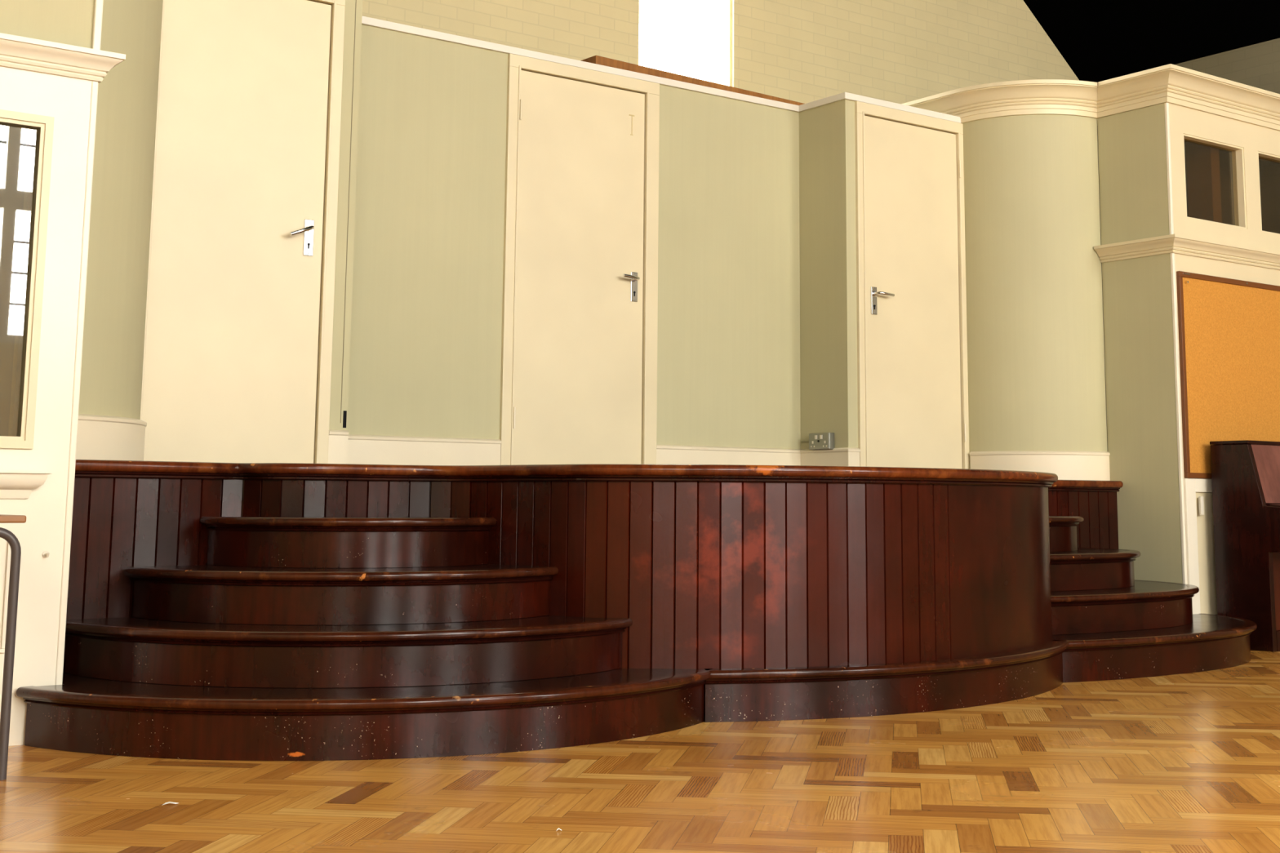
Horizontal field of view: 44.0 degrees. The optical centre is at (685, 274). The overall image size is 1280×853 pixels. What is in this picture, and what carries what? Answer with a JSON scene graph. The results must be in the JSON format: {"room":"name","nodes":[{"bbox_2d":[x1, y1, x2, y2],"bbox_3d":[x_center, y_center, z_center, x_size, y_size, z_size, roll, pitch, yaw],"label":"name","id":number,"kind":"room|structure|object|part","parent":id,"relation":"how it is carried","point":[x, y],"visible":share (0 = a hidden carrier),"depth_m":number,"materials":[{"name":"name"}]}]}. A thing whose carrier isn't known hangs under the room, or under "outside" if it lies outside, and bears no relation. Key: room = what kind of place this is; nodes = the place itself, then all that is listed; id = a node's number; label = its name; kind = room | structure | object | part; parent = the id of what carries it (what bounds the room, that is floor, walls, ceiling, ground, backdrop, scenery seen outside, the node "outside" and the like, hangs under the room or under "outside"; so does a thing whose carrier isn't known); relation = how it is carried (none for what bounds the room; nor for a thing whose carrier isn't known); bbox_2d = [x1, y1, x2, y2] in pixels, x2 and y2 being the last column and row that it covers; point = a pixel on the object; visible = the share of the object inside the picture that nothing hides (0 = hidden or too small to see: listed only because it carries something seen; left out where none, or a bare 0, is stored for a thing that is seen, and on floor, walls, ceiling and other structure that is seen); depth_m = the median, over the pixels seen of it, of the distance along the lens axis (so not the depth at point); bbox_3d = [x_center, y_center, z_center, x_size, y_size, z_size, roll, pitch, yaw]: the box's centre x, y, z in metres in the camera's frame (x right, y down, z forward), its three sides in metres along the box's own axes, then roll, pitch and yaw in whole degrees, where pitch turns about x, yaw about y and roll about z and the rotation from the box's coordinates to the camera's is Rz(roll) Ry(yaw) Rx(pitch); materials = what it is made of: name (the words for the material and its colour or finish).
{"room":"church hall","nodes":[
{"label":"church hall","id":0,"kind":"room"},
{"bbox_2d":[0,123,28,435],"bbox_3d":[-3.395,-0.177,4.369,2.974,2.400,0.020,6,-10,-37],"label":"window","id":1,"kind":"structure","parent":0,"point":[13,138],"depth_m":5.24,"materials":[{"name":"clear glass"}]},
{"bbox_2d":[12,127,38,436],"bbox_3d":[-2.062,0.012,5.144,0.070,2.862,0.390,6,-10,-37],"label":"window","id":2,"kind":"structure","parent":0,"point":[35,131],"depth_m":5.25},
{"bbox_2d":[0,0,96,746],"bbox_3d":[-3.118,-0.149,4.064,3.074,2.862,0.070,6,-10,-37],"label":"wall","id":3,"kind":"structure","parent":0,"point":[65,99],"depth_m":4.88,"materials":[{"name":"white paint"}]},
{"bbox_2d":[0,532,13,653],"bbox_3d":[-2.490,0.890,4.350,1.205,0.352,0.010,6,-10,-37],"label":"trim","id":4,"kind":"structure","parent":3,"relation":"attached to","point":[9,552],"depth_m":4.70,"materials":[{"name":"white paint"}]},
{"bbox_2d":[0,469,53,499],"bbox_3d":[-3.112,0.501,3.896,2.990,0.086,0.061,6,-10,-37],"label":"trim","id":5,"kind":"structure","parent":3,"relation":"attached to","point":[14,484],"depth_m":4.74,"materials":[{"name":"white paint"}]},
{"bbox_2d":[0,109,54,448],"bbox_3d":[-2.445,-0.033,4.528,1.170,1.028,0.036,6,-10,-37],"label":"window","id":6,"kind":"structure","parent":3,"relation":"in","point":[25,441],"depth_m":4.85,"materials":[{"name":"beige paint"}]},
{"bbox_2d":[42,551,49,557],"bbox_3d":[-1.925,0.844,4.779,0.020,0.020,0.029,6,-10,-37],"label":"knob","id":7,"kind":"object","parent":3,"relation":"attached to","point":[46,553],"visible":1,"depth_m":4.78,"materials":[{"name":"beige plastic"}]},
{"bbox_2d":[0,32,125,83],"bbox_3d":[-3.186,-0.771,4.306,3.133,0.086,0.524,6,-10,-37],"label":"trim","id":8,"kind":"structure","parent":3,"relation":"attached to","point":[20,52],"depth_m":4.94,"materials":[{"name":"white paint"}]},
{"bbox_2d":[55,0,103,684],"bbox_3d":[-1.884,-0.014,4.955,0.025,2.862,0.018,6,-10,-37],"label":"trim","id":9,"kind":"structure","parent":3,"relation":"attached to","point":[98,5],"depth_m":4.91,"materials":[{"name":"white paint"}]},
{"bbox_2d":[78,0,163,419],"bbox_3d":[-2.077,0.090,5.686,0.204,2.862,0.746,0,-8,4],"label":"wall","id":10,"kind":"structure","parent":0,"point":[114,329],"depth_m":5.62,"materials":[{"name":"green paint"}]},
{"bbox_2d":[75,413,146,461],"bbox_3d":[-2.037,0.584,5.596,0.165,0.156,0.753,-1,-8,6],"label":"baseboard","id":11,"kind":"structure","parent":10,"relation":"attached to","point":[104,437],"depth_m":5.47,"materials":[{"name":"paint"}]},
{"bbox_2d":[328,0,362,430],"bbox_3d":[-1.767,0.187,6.352,0.890,2.862,0.070,6,-10,-37],"label":"wall","id":12,"kind":"structure","parent":0,"point":[335,424],"depth_m":6.63,"materials":[{"name":"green paint"}]},
{"bbox_2d":[140,0,345,463],"bbox_3d":[-1.771,-0.241,6.354,0.798,2.011,0.116,6,-10,-37],"label":"door","id":13,"kind":"structure","parent":12,"relation":"in","point":[238,333],"depth_m":6.35,"materials":[{"name":"beige paint"}]},
{"bbox_3d":[-1.565,-0.179,6.465,0.114,0.060,0.054,7,-10,-37],"label":"lever","id":14,"kind":"part","parent":13,"relation":"part of","materials":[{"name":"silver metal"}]},
{"bbox_3d":[-1.548,-0.151,6.512,0.042,0.150,0.005,6,-10,-37],"label":"handle","id":15,"kind":"part","parent":13,"relation":"part of","materials":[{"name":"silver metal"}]},
{"bbox_2d":[328,430,348,463],"bbox_3d":[-1.423,0.716,6.486,0.085,0.156,0.018,6,-10,-37],"label":"baseboard","id":16,"kind":"structure","parent":12,"relation":"attached to","point":[338,439],"depth_m":6.48,"materials":[{"name":"paint"}]},
{"bbox_2d":[342,410,346,427],"bbox_3d":[-1.403,0.597,6.528,0.014,0.070,0.002,6,-10,-37],"label":"trim","id":17,"kind":"structure","parent":12,"relation":"attached to","point":[344,417],"depth_m":6.53,"materials":[{"name":"black metal"}]},
{"bbox_2d":[340,0,356,422],"bbox_3d":[-1.412,-0.292,6.646,0.003,1.825,0.001,6,-10,-37],"label":"trim","id":18,"kind":"structure","parent":12,"relation":"attached to","point":[356,0],"depth_m":6.64,"materials":[{"name":"brown"}]},
{"bbox_2d":[8,0,1079,436],"bbox_3d":[-1.507,-2.391,9.483,11.720,8.861,0.250,6,-10,-37],"label":"wall","id":19,"kind":"structure","parent":0,"point":[775,53],"depth_m":11.07,"materials":[{"name":"beige paint"}]},
{"bbox_2d":[638,0,732,86],"bbox_3d":[-0.053,-1.961,10.520,0.784,2.080,0.180,6,-10,-37],"label":"window","id":20,"kind":"structure","parent":19,"relation":"in","point":[722,9],"depth_m":10.68,"materials":[{"name":"beige paint"}]},
{"bbox_2d":[346,24,800,448],"bbox_3d":[-0.519,0.396,7.754,2.810,2.862,0.070,6,-10,-37],"label":"wall","id":21,"kind":"structure","parent":0,"point":[426,334],"depth_m":7.50,"materials":[{"name":"green paint"}]},
{"bbox_2d":[346,434,501,465],"bbox_3d":[-1.237,0.803,7.088,0.944,0.156,0.018,6,-10,-37],"label":"baseboard","id":22,"kind":"structure","parent":21,"relation":"attached to","point":[362,449],"depth_m":7.12,"materials":[{"name":"paint"}]},
{"bbox_2d":[499,53,659,465],"bbox_3d":[-0.500,-0.030,7.772,0.896,2.011,0.116,6,-10,-37],"label":"door","id":23,"kind":"structure","parent":21,"relation":"in","point":[579,379],"depth_m":7.76,"materials":[{"name":"beige paint"}]},
{"bbox_3d":[-0.272,0.017,7.902,0.112,0.028,0.054,7,-10,-37],"label":"lever","id":24,"kind":"part","parent":23,"relation":"part of","materials":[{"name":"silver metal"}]},
{"bbox_3d":[-0.257,0.062,7.945,0.042,0.150,0.005,6,-10,-37],"label":"handle","id":25,"kind":"part","parent":23,"relation":"part of","materials":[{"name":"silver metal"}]},
{"bbox_2d":[361,16,960,123],"bbox_3d":[-0.032,-1.019,8.066,3.702,0.034,0.438,6,-10,-37],"label":"trim","id":26,"kind":"structure","parent":21,"relation":"attached to","point":[366,20],"depth_m":8.12,"materials":[{"name":"white paint"}]},
{"bbox_2d":[656,444,860,466],"bbox_3d":[0.378,0.954,8.073,1.039,0.156,0.388,6,-10,-37],"label":"baseboard","id":27,"kind":"structure","parent":21,"relation":"attached to","point":[665,454],"depth_m":8.23,"materials":[{"name":"paint"}]},
{"bbox_2d":[0,649,1279,852],"bbox_3d":[3.144,1.145,2.762,11.720,0.001,10.800,6,-10,-37],"label":"floor","id":28,"kind":"structure","parent":0,"point":[1184,762],"depth_m":4.00,"materials":[{"name":"brown wood"}]},
{"bbox_2d":[0,514,26,780],"bbox_3d":[-2.368,0.950,4.011,1.164,0.678,0.520,6,-10,-37],"label":"table","id":29,"kind":"object","parent":28,"relation":"on","point":[6,705],"visible":1,"depth_m":4.16,"materials":[{"name":"brown"}]},
{"bbox_2d":[161,801,177,805],"bbox_3d":[-1.231,1.263,3.788,0.044,0.006,0.016,6,-10,-37],"label":"paper scrap","id":30,"kind":"object","parent":28,"relation":"on","point":[169,802],"visible":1,"depth_m":3.79,"materials":[{"name":"white paper"}]},
{"bbox_2d":[16,515,711,760],"bbox_3d":[-0.993,1.121,5.097,2.038,0.664,1.388,6,-10,-37],"label":"steps","id":31,"kind":"structure","parent":28,"relation":"on","point":[297,638],"depth_m":4.83,"materials":[{"name":"brown wood"}]},
{"bbox_3d":[-1.125,1.000,5.176,1.415,0.017,0.418,1,-8,-8],"label":"cove moulding","id":32,"kind":"part","parent":31,"relation":"part of","materials":[{"name":"brown wood"}]},
{"bbox_3d":[-1.081,1.138,4.973,1.841,0.017,0.527,1,-8,-7],"label":"cove moulding","id":33,"kind":"part","parent":31,"relation":"part of","materials":[{"name":"brown wood"}]},
{"bbox_3d":[-1.143,0.869,5.423,0.993,0.017,0.334,2,-8,-12],"label":"cove moulding","id":34,"kind":"part","parent":31,"relation":"part of","materials":[{"name":"brown wood"}]},
{"bbox_3d":[-0.859,1.273,4.745,2.140,0.017,0.544,3,-9,-17],"label":"cove moulding","id":35,"kind":"part","parent":31,"relation":"part of","materials":[{"name":"brown wood"}]},
{"bbox_2d":[66,459,1123,722],"bbox_3d":[0.238,1.254,6.625,5.588,0.850,2.433,6,-10,-37],"label":"stage platform","id":36,"kind":"object","parent":28,"relation":"on","point":[806,593],"visible":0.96,"depth_m":5.47,"materials":[{"name":"brown wood"}]},
{"bbox_3d":[0.509,0.833,6.328,5.585,0.020,1.456,7,-10,-37],"label":"lip moulding","id":37,"kind":"part","parent":36,"relation":"part of","materials":[{"name":"brown wood"}]},
{"bbox_3d":[0.902,1.432,5.776,1.949,0.017,0.296,7,-11,-39],"label":"plinth moulding","id":38,"kind":"part","parent":36,"relation":"part of","materials":[{"name":"brown wood"}]},
{"bbox_3d":[1.314,1.151,6.273,0.139,0.634,1.167,-4,-9,26],"label":"bent panel","id":39,"kind":"part","parent":36,"relation":"part of","materials":[{"name":"brown wood"}]},
{"bbox_2d":[1048,515,1257,682],"bbox_3d":[1.978,1.484,7.500,1.993,0.664,1.236,6,-10,-37],"label":"steps","id":40,"kind":"structure","parent":28,"relation":"on","point":[1116,625],"depth_m":7.03,"materials":[{"name":"brown wood"}]},
{"bbox_3d":[1.741,1.210,7.681,0.290,0.017,0.976,-3,-9,24],"label":"cove moulding","id":41,"kind":"part","parent":40,"relation":"part of","materials":[{"name":"brown wood"}]},
{"bbox_3d":[1.950,1.367,7.603,0.376,0.017,1.354,-3,-9,23],"label":"cove moulding","id":42,"kind":"part","parent":40,"relation":"part of","materials":[{"name":"brown wood"}]},
{"bbox_3d":[2.115,1.518,7.483,0.516,0.017,1.814,-3,-9,23],"label":"cove moulding","id":43,"kind":"part","parent":40,"relation":"part of","materials":[{"name":"brown wood"}]},
{"bbox_3d":[2.261,1.645,7.207,0.431,0.017,2.071,-5,-10,34],"label":"cove moulding","id":44,"kind":"part","parent":40,"relation":"part of","materials":[{"name":"brown wood"}]},
{"bbox_2d":[1209,440,1279,652],"bbox_3d":[3.492,1.428,8.416,1.440,1.054,0.595,6,-10,-37],"label":"upright piano","id":45,"kind":"object","parent":28,"relation":"on","point":[1246,473],"visible":0.85,"depth_m":8.10,"materials":[{"name":"brown wood"}]},
{"bbox_3d":[3.384,0.935,8.633,1.440,0.018,0.230,7,-10,-37],"label":"lid","id":46,"kind":"part","parent":45,"relation":"part of","materials":[{"name":"brown wood"}]},
{"bbox_3d":[3.461,1.080,8.509,1.356,0.299,0.091,7,-10,-37],"label":"panel","id":47,"kind":"part","parent":45,"relation":"part of","materials":[{"name":"brown wood"}]},
{"bbox_3d":[3.567,1.247,8.343,1.356,0.073,0.290,7,-10,-37],"label":"keyboard lid","id":48,"kind":"part","parent":45,"relation":"part of","materials":[{"name":"brown wood"}]},
{"bbox_3d":[3.477,1.646,8.402,1.356,0.418,0.020,7,-10,-37],"label":"panel","id":49,"kind":"part","parent":45,"relation":"part of","materials":[{"name":"brown wood"}]},
{"bbox_2d":[799,102,839,448],"bbox_3d":[0.720,0.510,8.497,0.070,2.862,0.372,6,-10,-37],"label":"wall","id":50,"kind":"structure","parent":0,"point":[818,209],"depth_m":8.52,"materials":[{"name":"paint"}]},
{"bbox_2d":[800,432,834,449],"bbox_3d":[0.713,0.880,8.351,0.047,0.087,0.256,6,-10,-37],"label":"power socket","id":51,"kind":"object","parent":50,"relation":"attached to","point":[820,441],"visible":1,"depth_m":8.31,"materials":[{"name":"silver metal"}]},
{"bbox_3d":[0.702,0.877,8.338,0.004,0.080,0.152,6,-10,-37],"label":"plate","id":52,"kind":"part","parent":51,"relation":"part of","materials":[{"name":"silver metal"}]},
{"bbox_2d":[835,99,857,448],"bbox_3d":[1.186,0.524,8.573,0.905,2.862,0.070,6,-10,-37],"label":"wall","id":53,"kind":"structure","parent":0,"point":[846,136],"depth_m":8.37,"materials":[{"name":"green paint"}]},
{"bbox_2d":[854,101,969,469],"bbox_3d":[1.239,0.102,8.617,0.826,2.011,0.116,6,-10,-37],"label":"door","id":54,"kind":"structure","parent":53,"relation":"in","point":[913,374],"depth_m":8.61,"materials":[{"name":"beige paint"}]},
{"bbox_3d":[1.004,0.140,8.431,0.042,0.150,0.005,6,-10,-37],"label":"handle","id":55,"kind":"part","parent":54,"relation":"part of","materials":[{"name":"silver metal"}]},
{"bbox_3d":[1.056,0.103,8.438,0.112,0.027,0.054,7,-10,-37],"label":"lever","id":56,"kind":"part","parent":54,"relation":"part of","materials":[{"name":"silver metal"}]},
{"bbox_2d":[963,114,1107,469],"bbox_3d":[1.916,0.544,8.687,0.752,2.862,0.206,-1,-8,11],"label":"wall","id":57,"kind":"structure","parent":0,"point":[1035,322],"depth_m":8.70,"materials":[{"name":"paint"}]},
{"bbox_2d":[969,450,1110,480],"bbox_3d":[1.920,1.035,8.573,0.750,0.156,0.160,-1,-8,9],"label":"baseboard","id":58,"kind":"structure","parent":57,"relation":"attached to","point":[1067,465],"depth_m":8.52,"materials":[{"name":"paint"}]},
{"bbox_2d":[1097,102,1182,583],"bbox_3d":[2.433,0.519,8.484,0.002,2.860,0.436,6,-10,-37],"label":"wall","id":59,"kind":"structure","parent":0,"point":[1140,344],"depth_m":8.50,"materials":[{"name":"paint"}]},
{"bbox_2d":[1023,0,1279,82],"bbox_3d":[4.848,-4.942,6.314,5.860,4.941,13.500,6,-10,-37],"label":"ceiling","id":60,"kind":"structure","parent":0,"point":[1100,40],"depth_m":12.08,"materials":[{"name":"black"}]},
{"bbox_2d":[1097,128,1279,239],"bbox_3d":[2.817,-0.596,10.562,3.219,0.060,2.887,6,-10,-37],"label":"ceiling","id":61,"kind":"structure","parent":0,"point":[1220,149],"depth_m":9.64,"materials":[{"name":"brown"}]},
{"bbox_2d":[1100,37,1279,448],"bbox_3d":[7.254,-0.205,7.502,0.250,4.070,13.500,6,-10,-37],"label":"wall","id":62,"kind":"structure","parent":0,"point":[1257,65],"depth_m":11.65,"materials":[{"name":"beige paint"}]},
{"bbox_2d":[1155,102,1279,614],"bbox_3d":[3.770,0.635,9.244,3.057,2.862,0.070,6,-10,-37],"label":"wall","id":63,"kind":"structure","parent":0,"point":[1252,138],"depth_m":8.64,"materials":[{"name":"beige paint"}]},
{"bbox_2d":[901,63,1279,130],"bbox_3d":[3.229,-0.899,9.244,4.068,0.168,1.455,2,-8,-13],"label":"trim","id":64,"kind":"structure","parent":63,"relation":"attached to","point":[1171,83],"depth_m":8.76,"materials":[{"name":"beige paint"}]},
{"bbox_2d":[1164,102,1187,584],"bbox_3d":[2.576,0.494,8.309,0.020,2.862,0.018,6,-10,-37],"label":"trim","id":65,"kind":"structure","parent":63,"relation":"attached to","point":[1166,104],"depth_m":8.31,"materials":[{"name":"white paint"}]},
{"bbox_2d":[1093,234,1279,270],"bbox_3d":[3.648,0.000,9.445,3.116,0.086,0.524,6,-10,-37],"label":"trim","id":66,"kind":"structure","parent":63,"relation":"attached to","point":[1171,243],"depth_m":8.58,"materials":[{"name":"beige paint"}]},
{"bbox_2d":[1183,478,1212,613],"bbox_3d":[3.793,1.621,9.069,3.031,0.860,0.016,6,-10,-37],"label":"trim","id":67,"kind":"structure","parent":63,"relation":"attached to","point":[1191,486],"depth_m":8.20,"materials":[{"name":"white paint"}]},
{"bbox_2d":[1198,496,1204,515],"bbox_3d":[2.688,1.206,8.259,0.025,0.096,0.016,6,-10,-37],"label":"switch box","id":68,"kind":"object","parent":63,"relation":"attached to","point":[1201,504],"visible":1,"depth_m":8.25,"materials":[{"name":"beige plastic"}]},
{"bbox_2d":[1185,140,1222,222],"bbox_3d":[2.935,-0.466,8.965,0.080,0.652,0.160,6,-10,-37],"label":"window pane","id":69,"kind":"structure","parent":63,"relation":"attached to","point":[1203,176],"depth_m":8.93,"materials":[{"name":"brown glass"}]},
{"bbox_2d":[1183,133,1246,229],"bbox_3d":[2.890,-0.504,8.730,0.560,0.466,0.065,6,-10,-37],"label":"window","id":70,"kind":"structure","parent":63,"relation":"in","point":[1240,215],"depth_m":8.87,"materials":[{"name":"beige paint"}]},
{"bbox_2d":[1176,271,1279,478],"bbox_3d":[3.404,0.610,8.903,2.012,1.086,0.028,6,-10,-37],"label":"pinboard","id":71,"kind":"object","parent":63,"relation":"attached to","point":[1229,328],"visible":1,"depth_m":8.55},
{"bbox_2d":[1257,151,1279,235],"bbox_3d":[3.444,-0.441,9.147,0.560,0.466,0.065,6,-10,-37],"label":"window","id":72,"kind":"structure","parent":63,"relation":"in","point":[1260,154],"depth_m":9.06,"materials":[{"name":"beige paint"}]},
{"bbox_2d":[1184,142,1279,233],"bbox_3d":[3.286,-0.395,9.441,2.140,0.752,0.020,6,-10,-37],"label":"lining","id":73,"kind":"object","parent":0,"point":[1269,172],"depth_m":9.60,"materials":[{"name":"brown"}]},
{"bbox_3d":[-0.985,-0.905,8.570,2.952,0.060,1.492,6,-10,-37],"label":"ceiling","id":74,"kind":"structure","parent":0,"visible":0},
{"bbox_2d":[581,55,804,105],"bbox_3d":[0.223,-0.964,8.704,1.896,0.108,0.140,7,-11,-40],"label":"plank","id":75,"kind":"object","parent":74,"relation":"on","point":[598,60],"visible":0.14,"depth_m":8.37,"materials":[{"name":"brown wood"}]}
]}

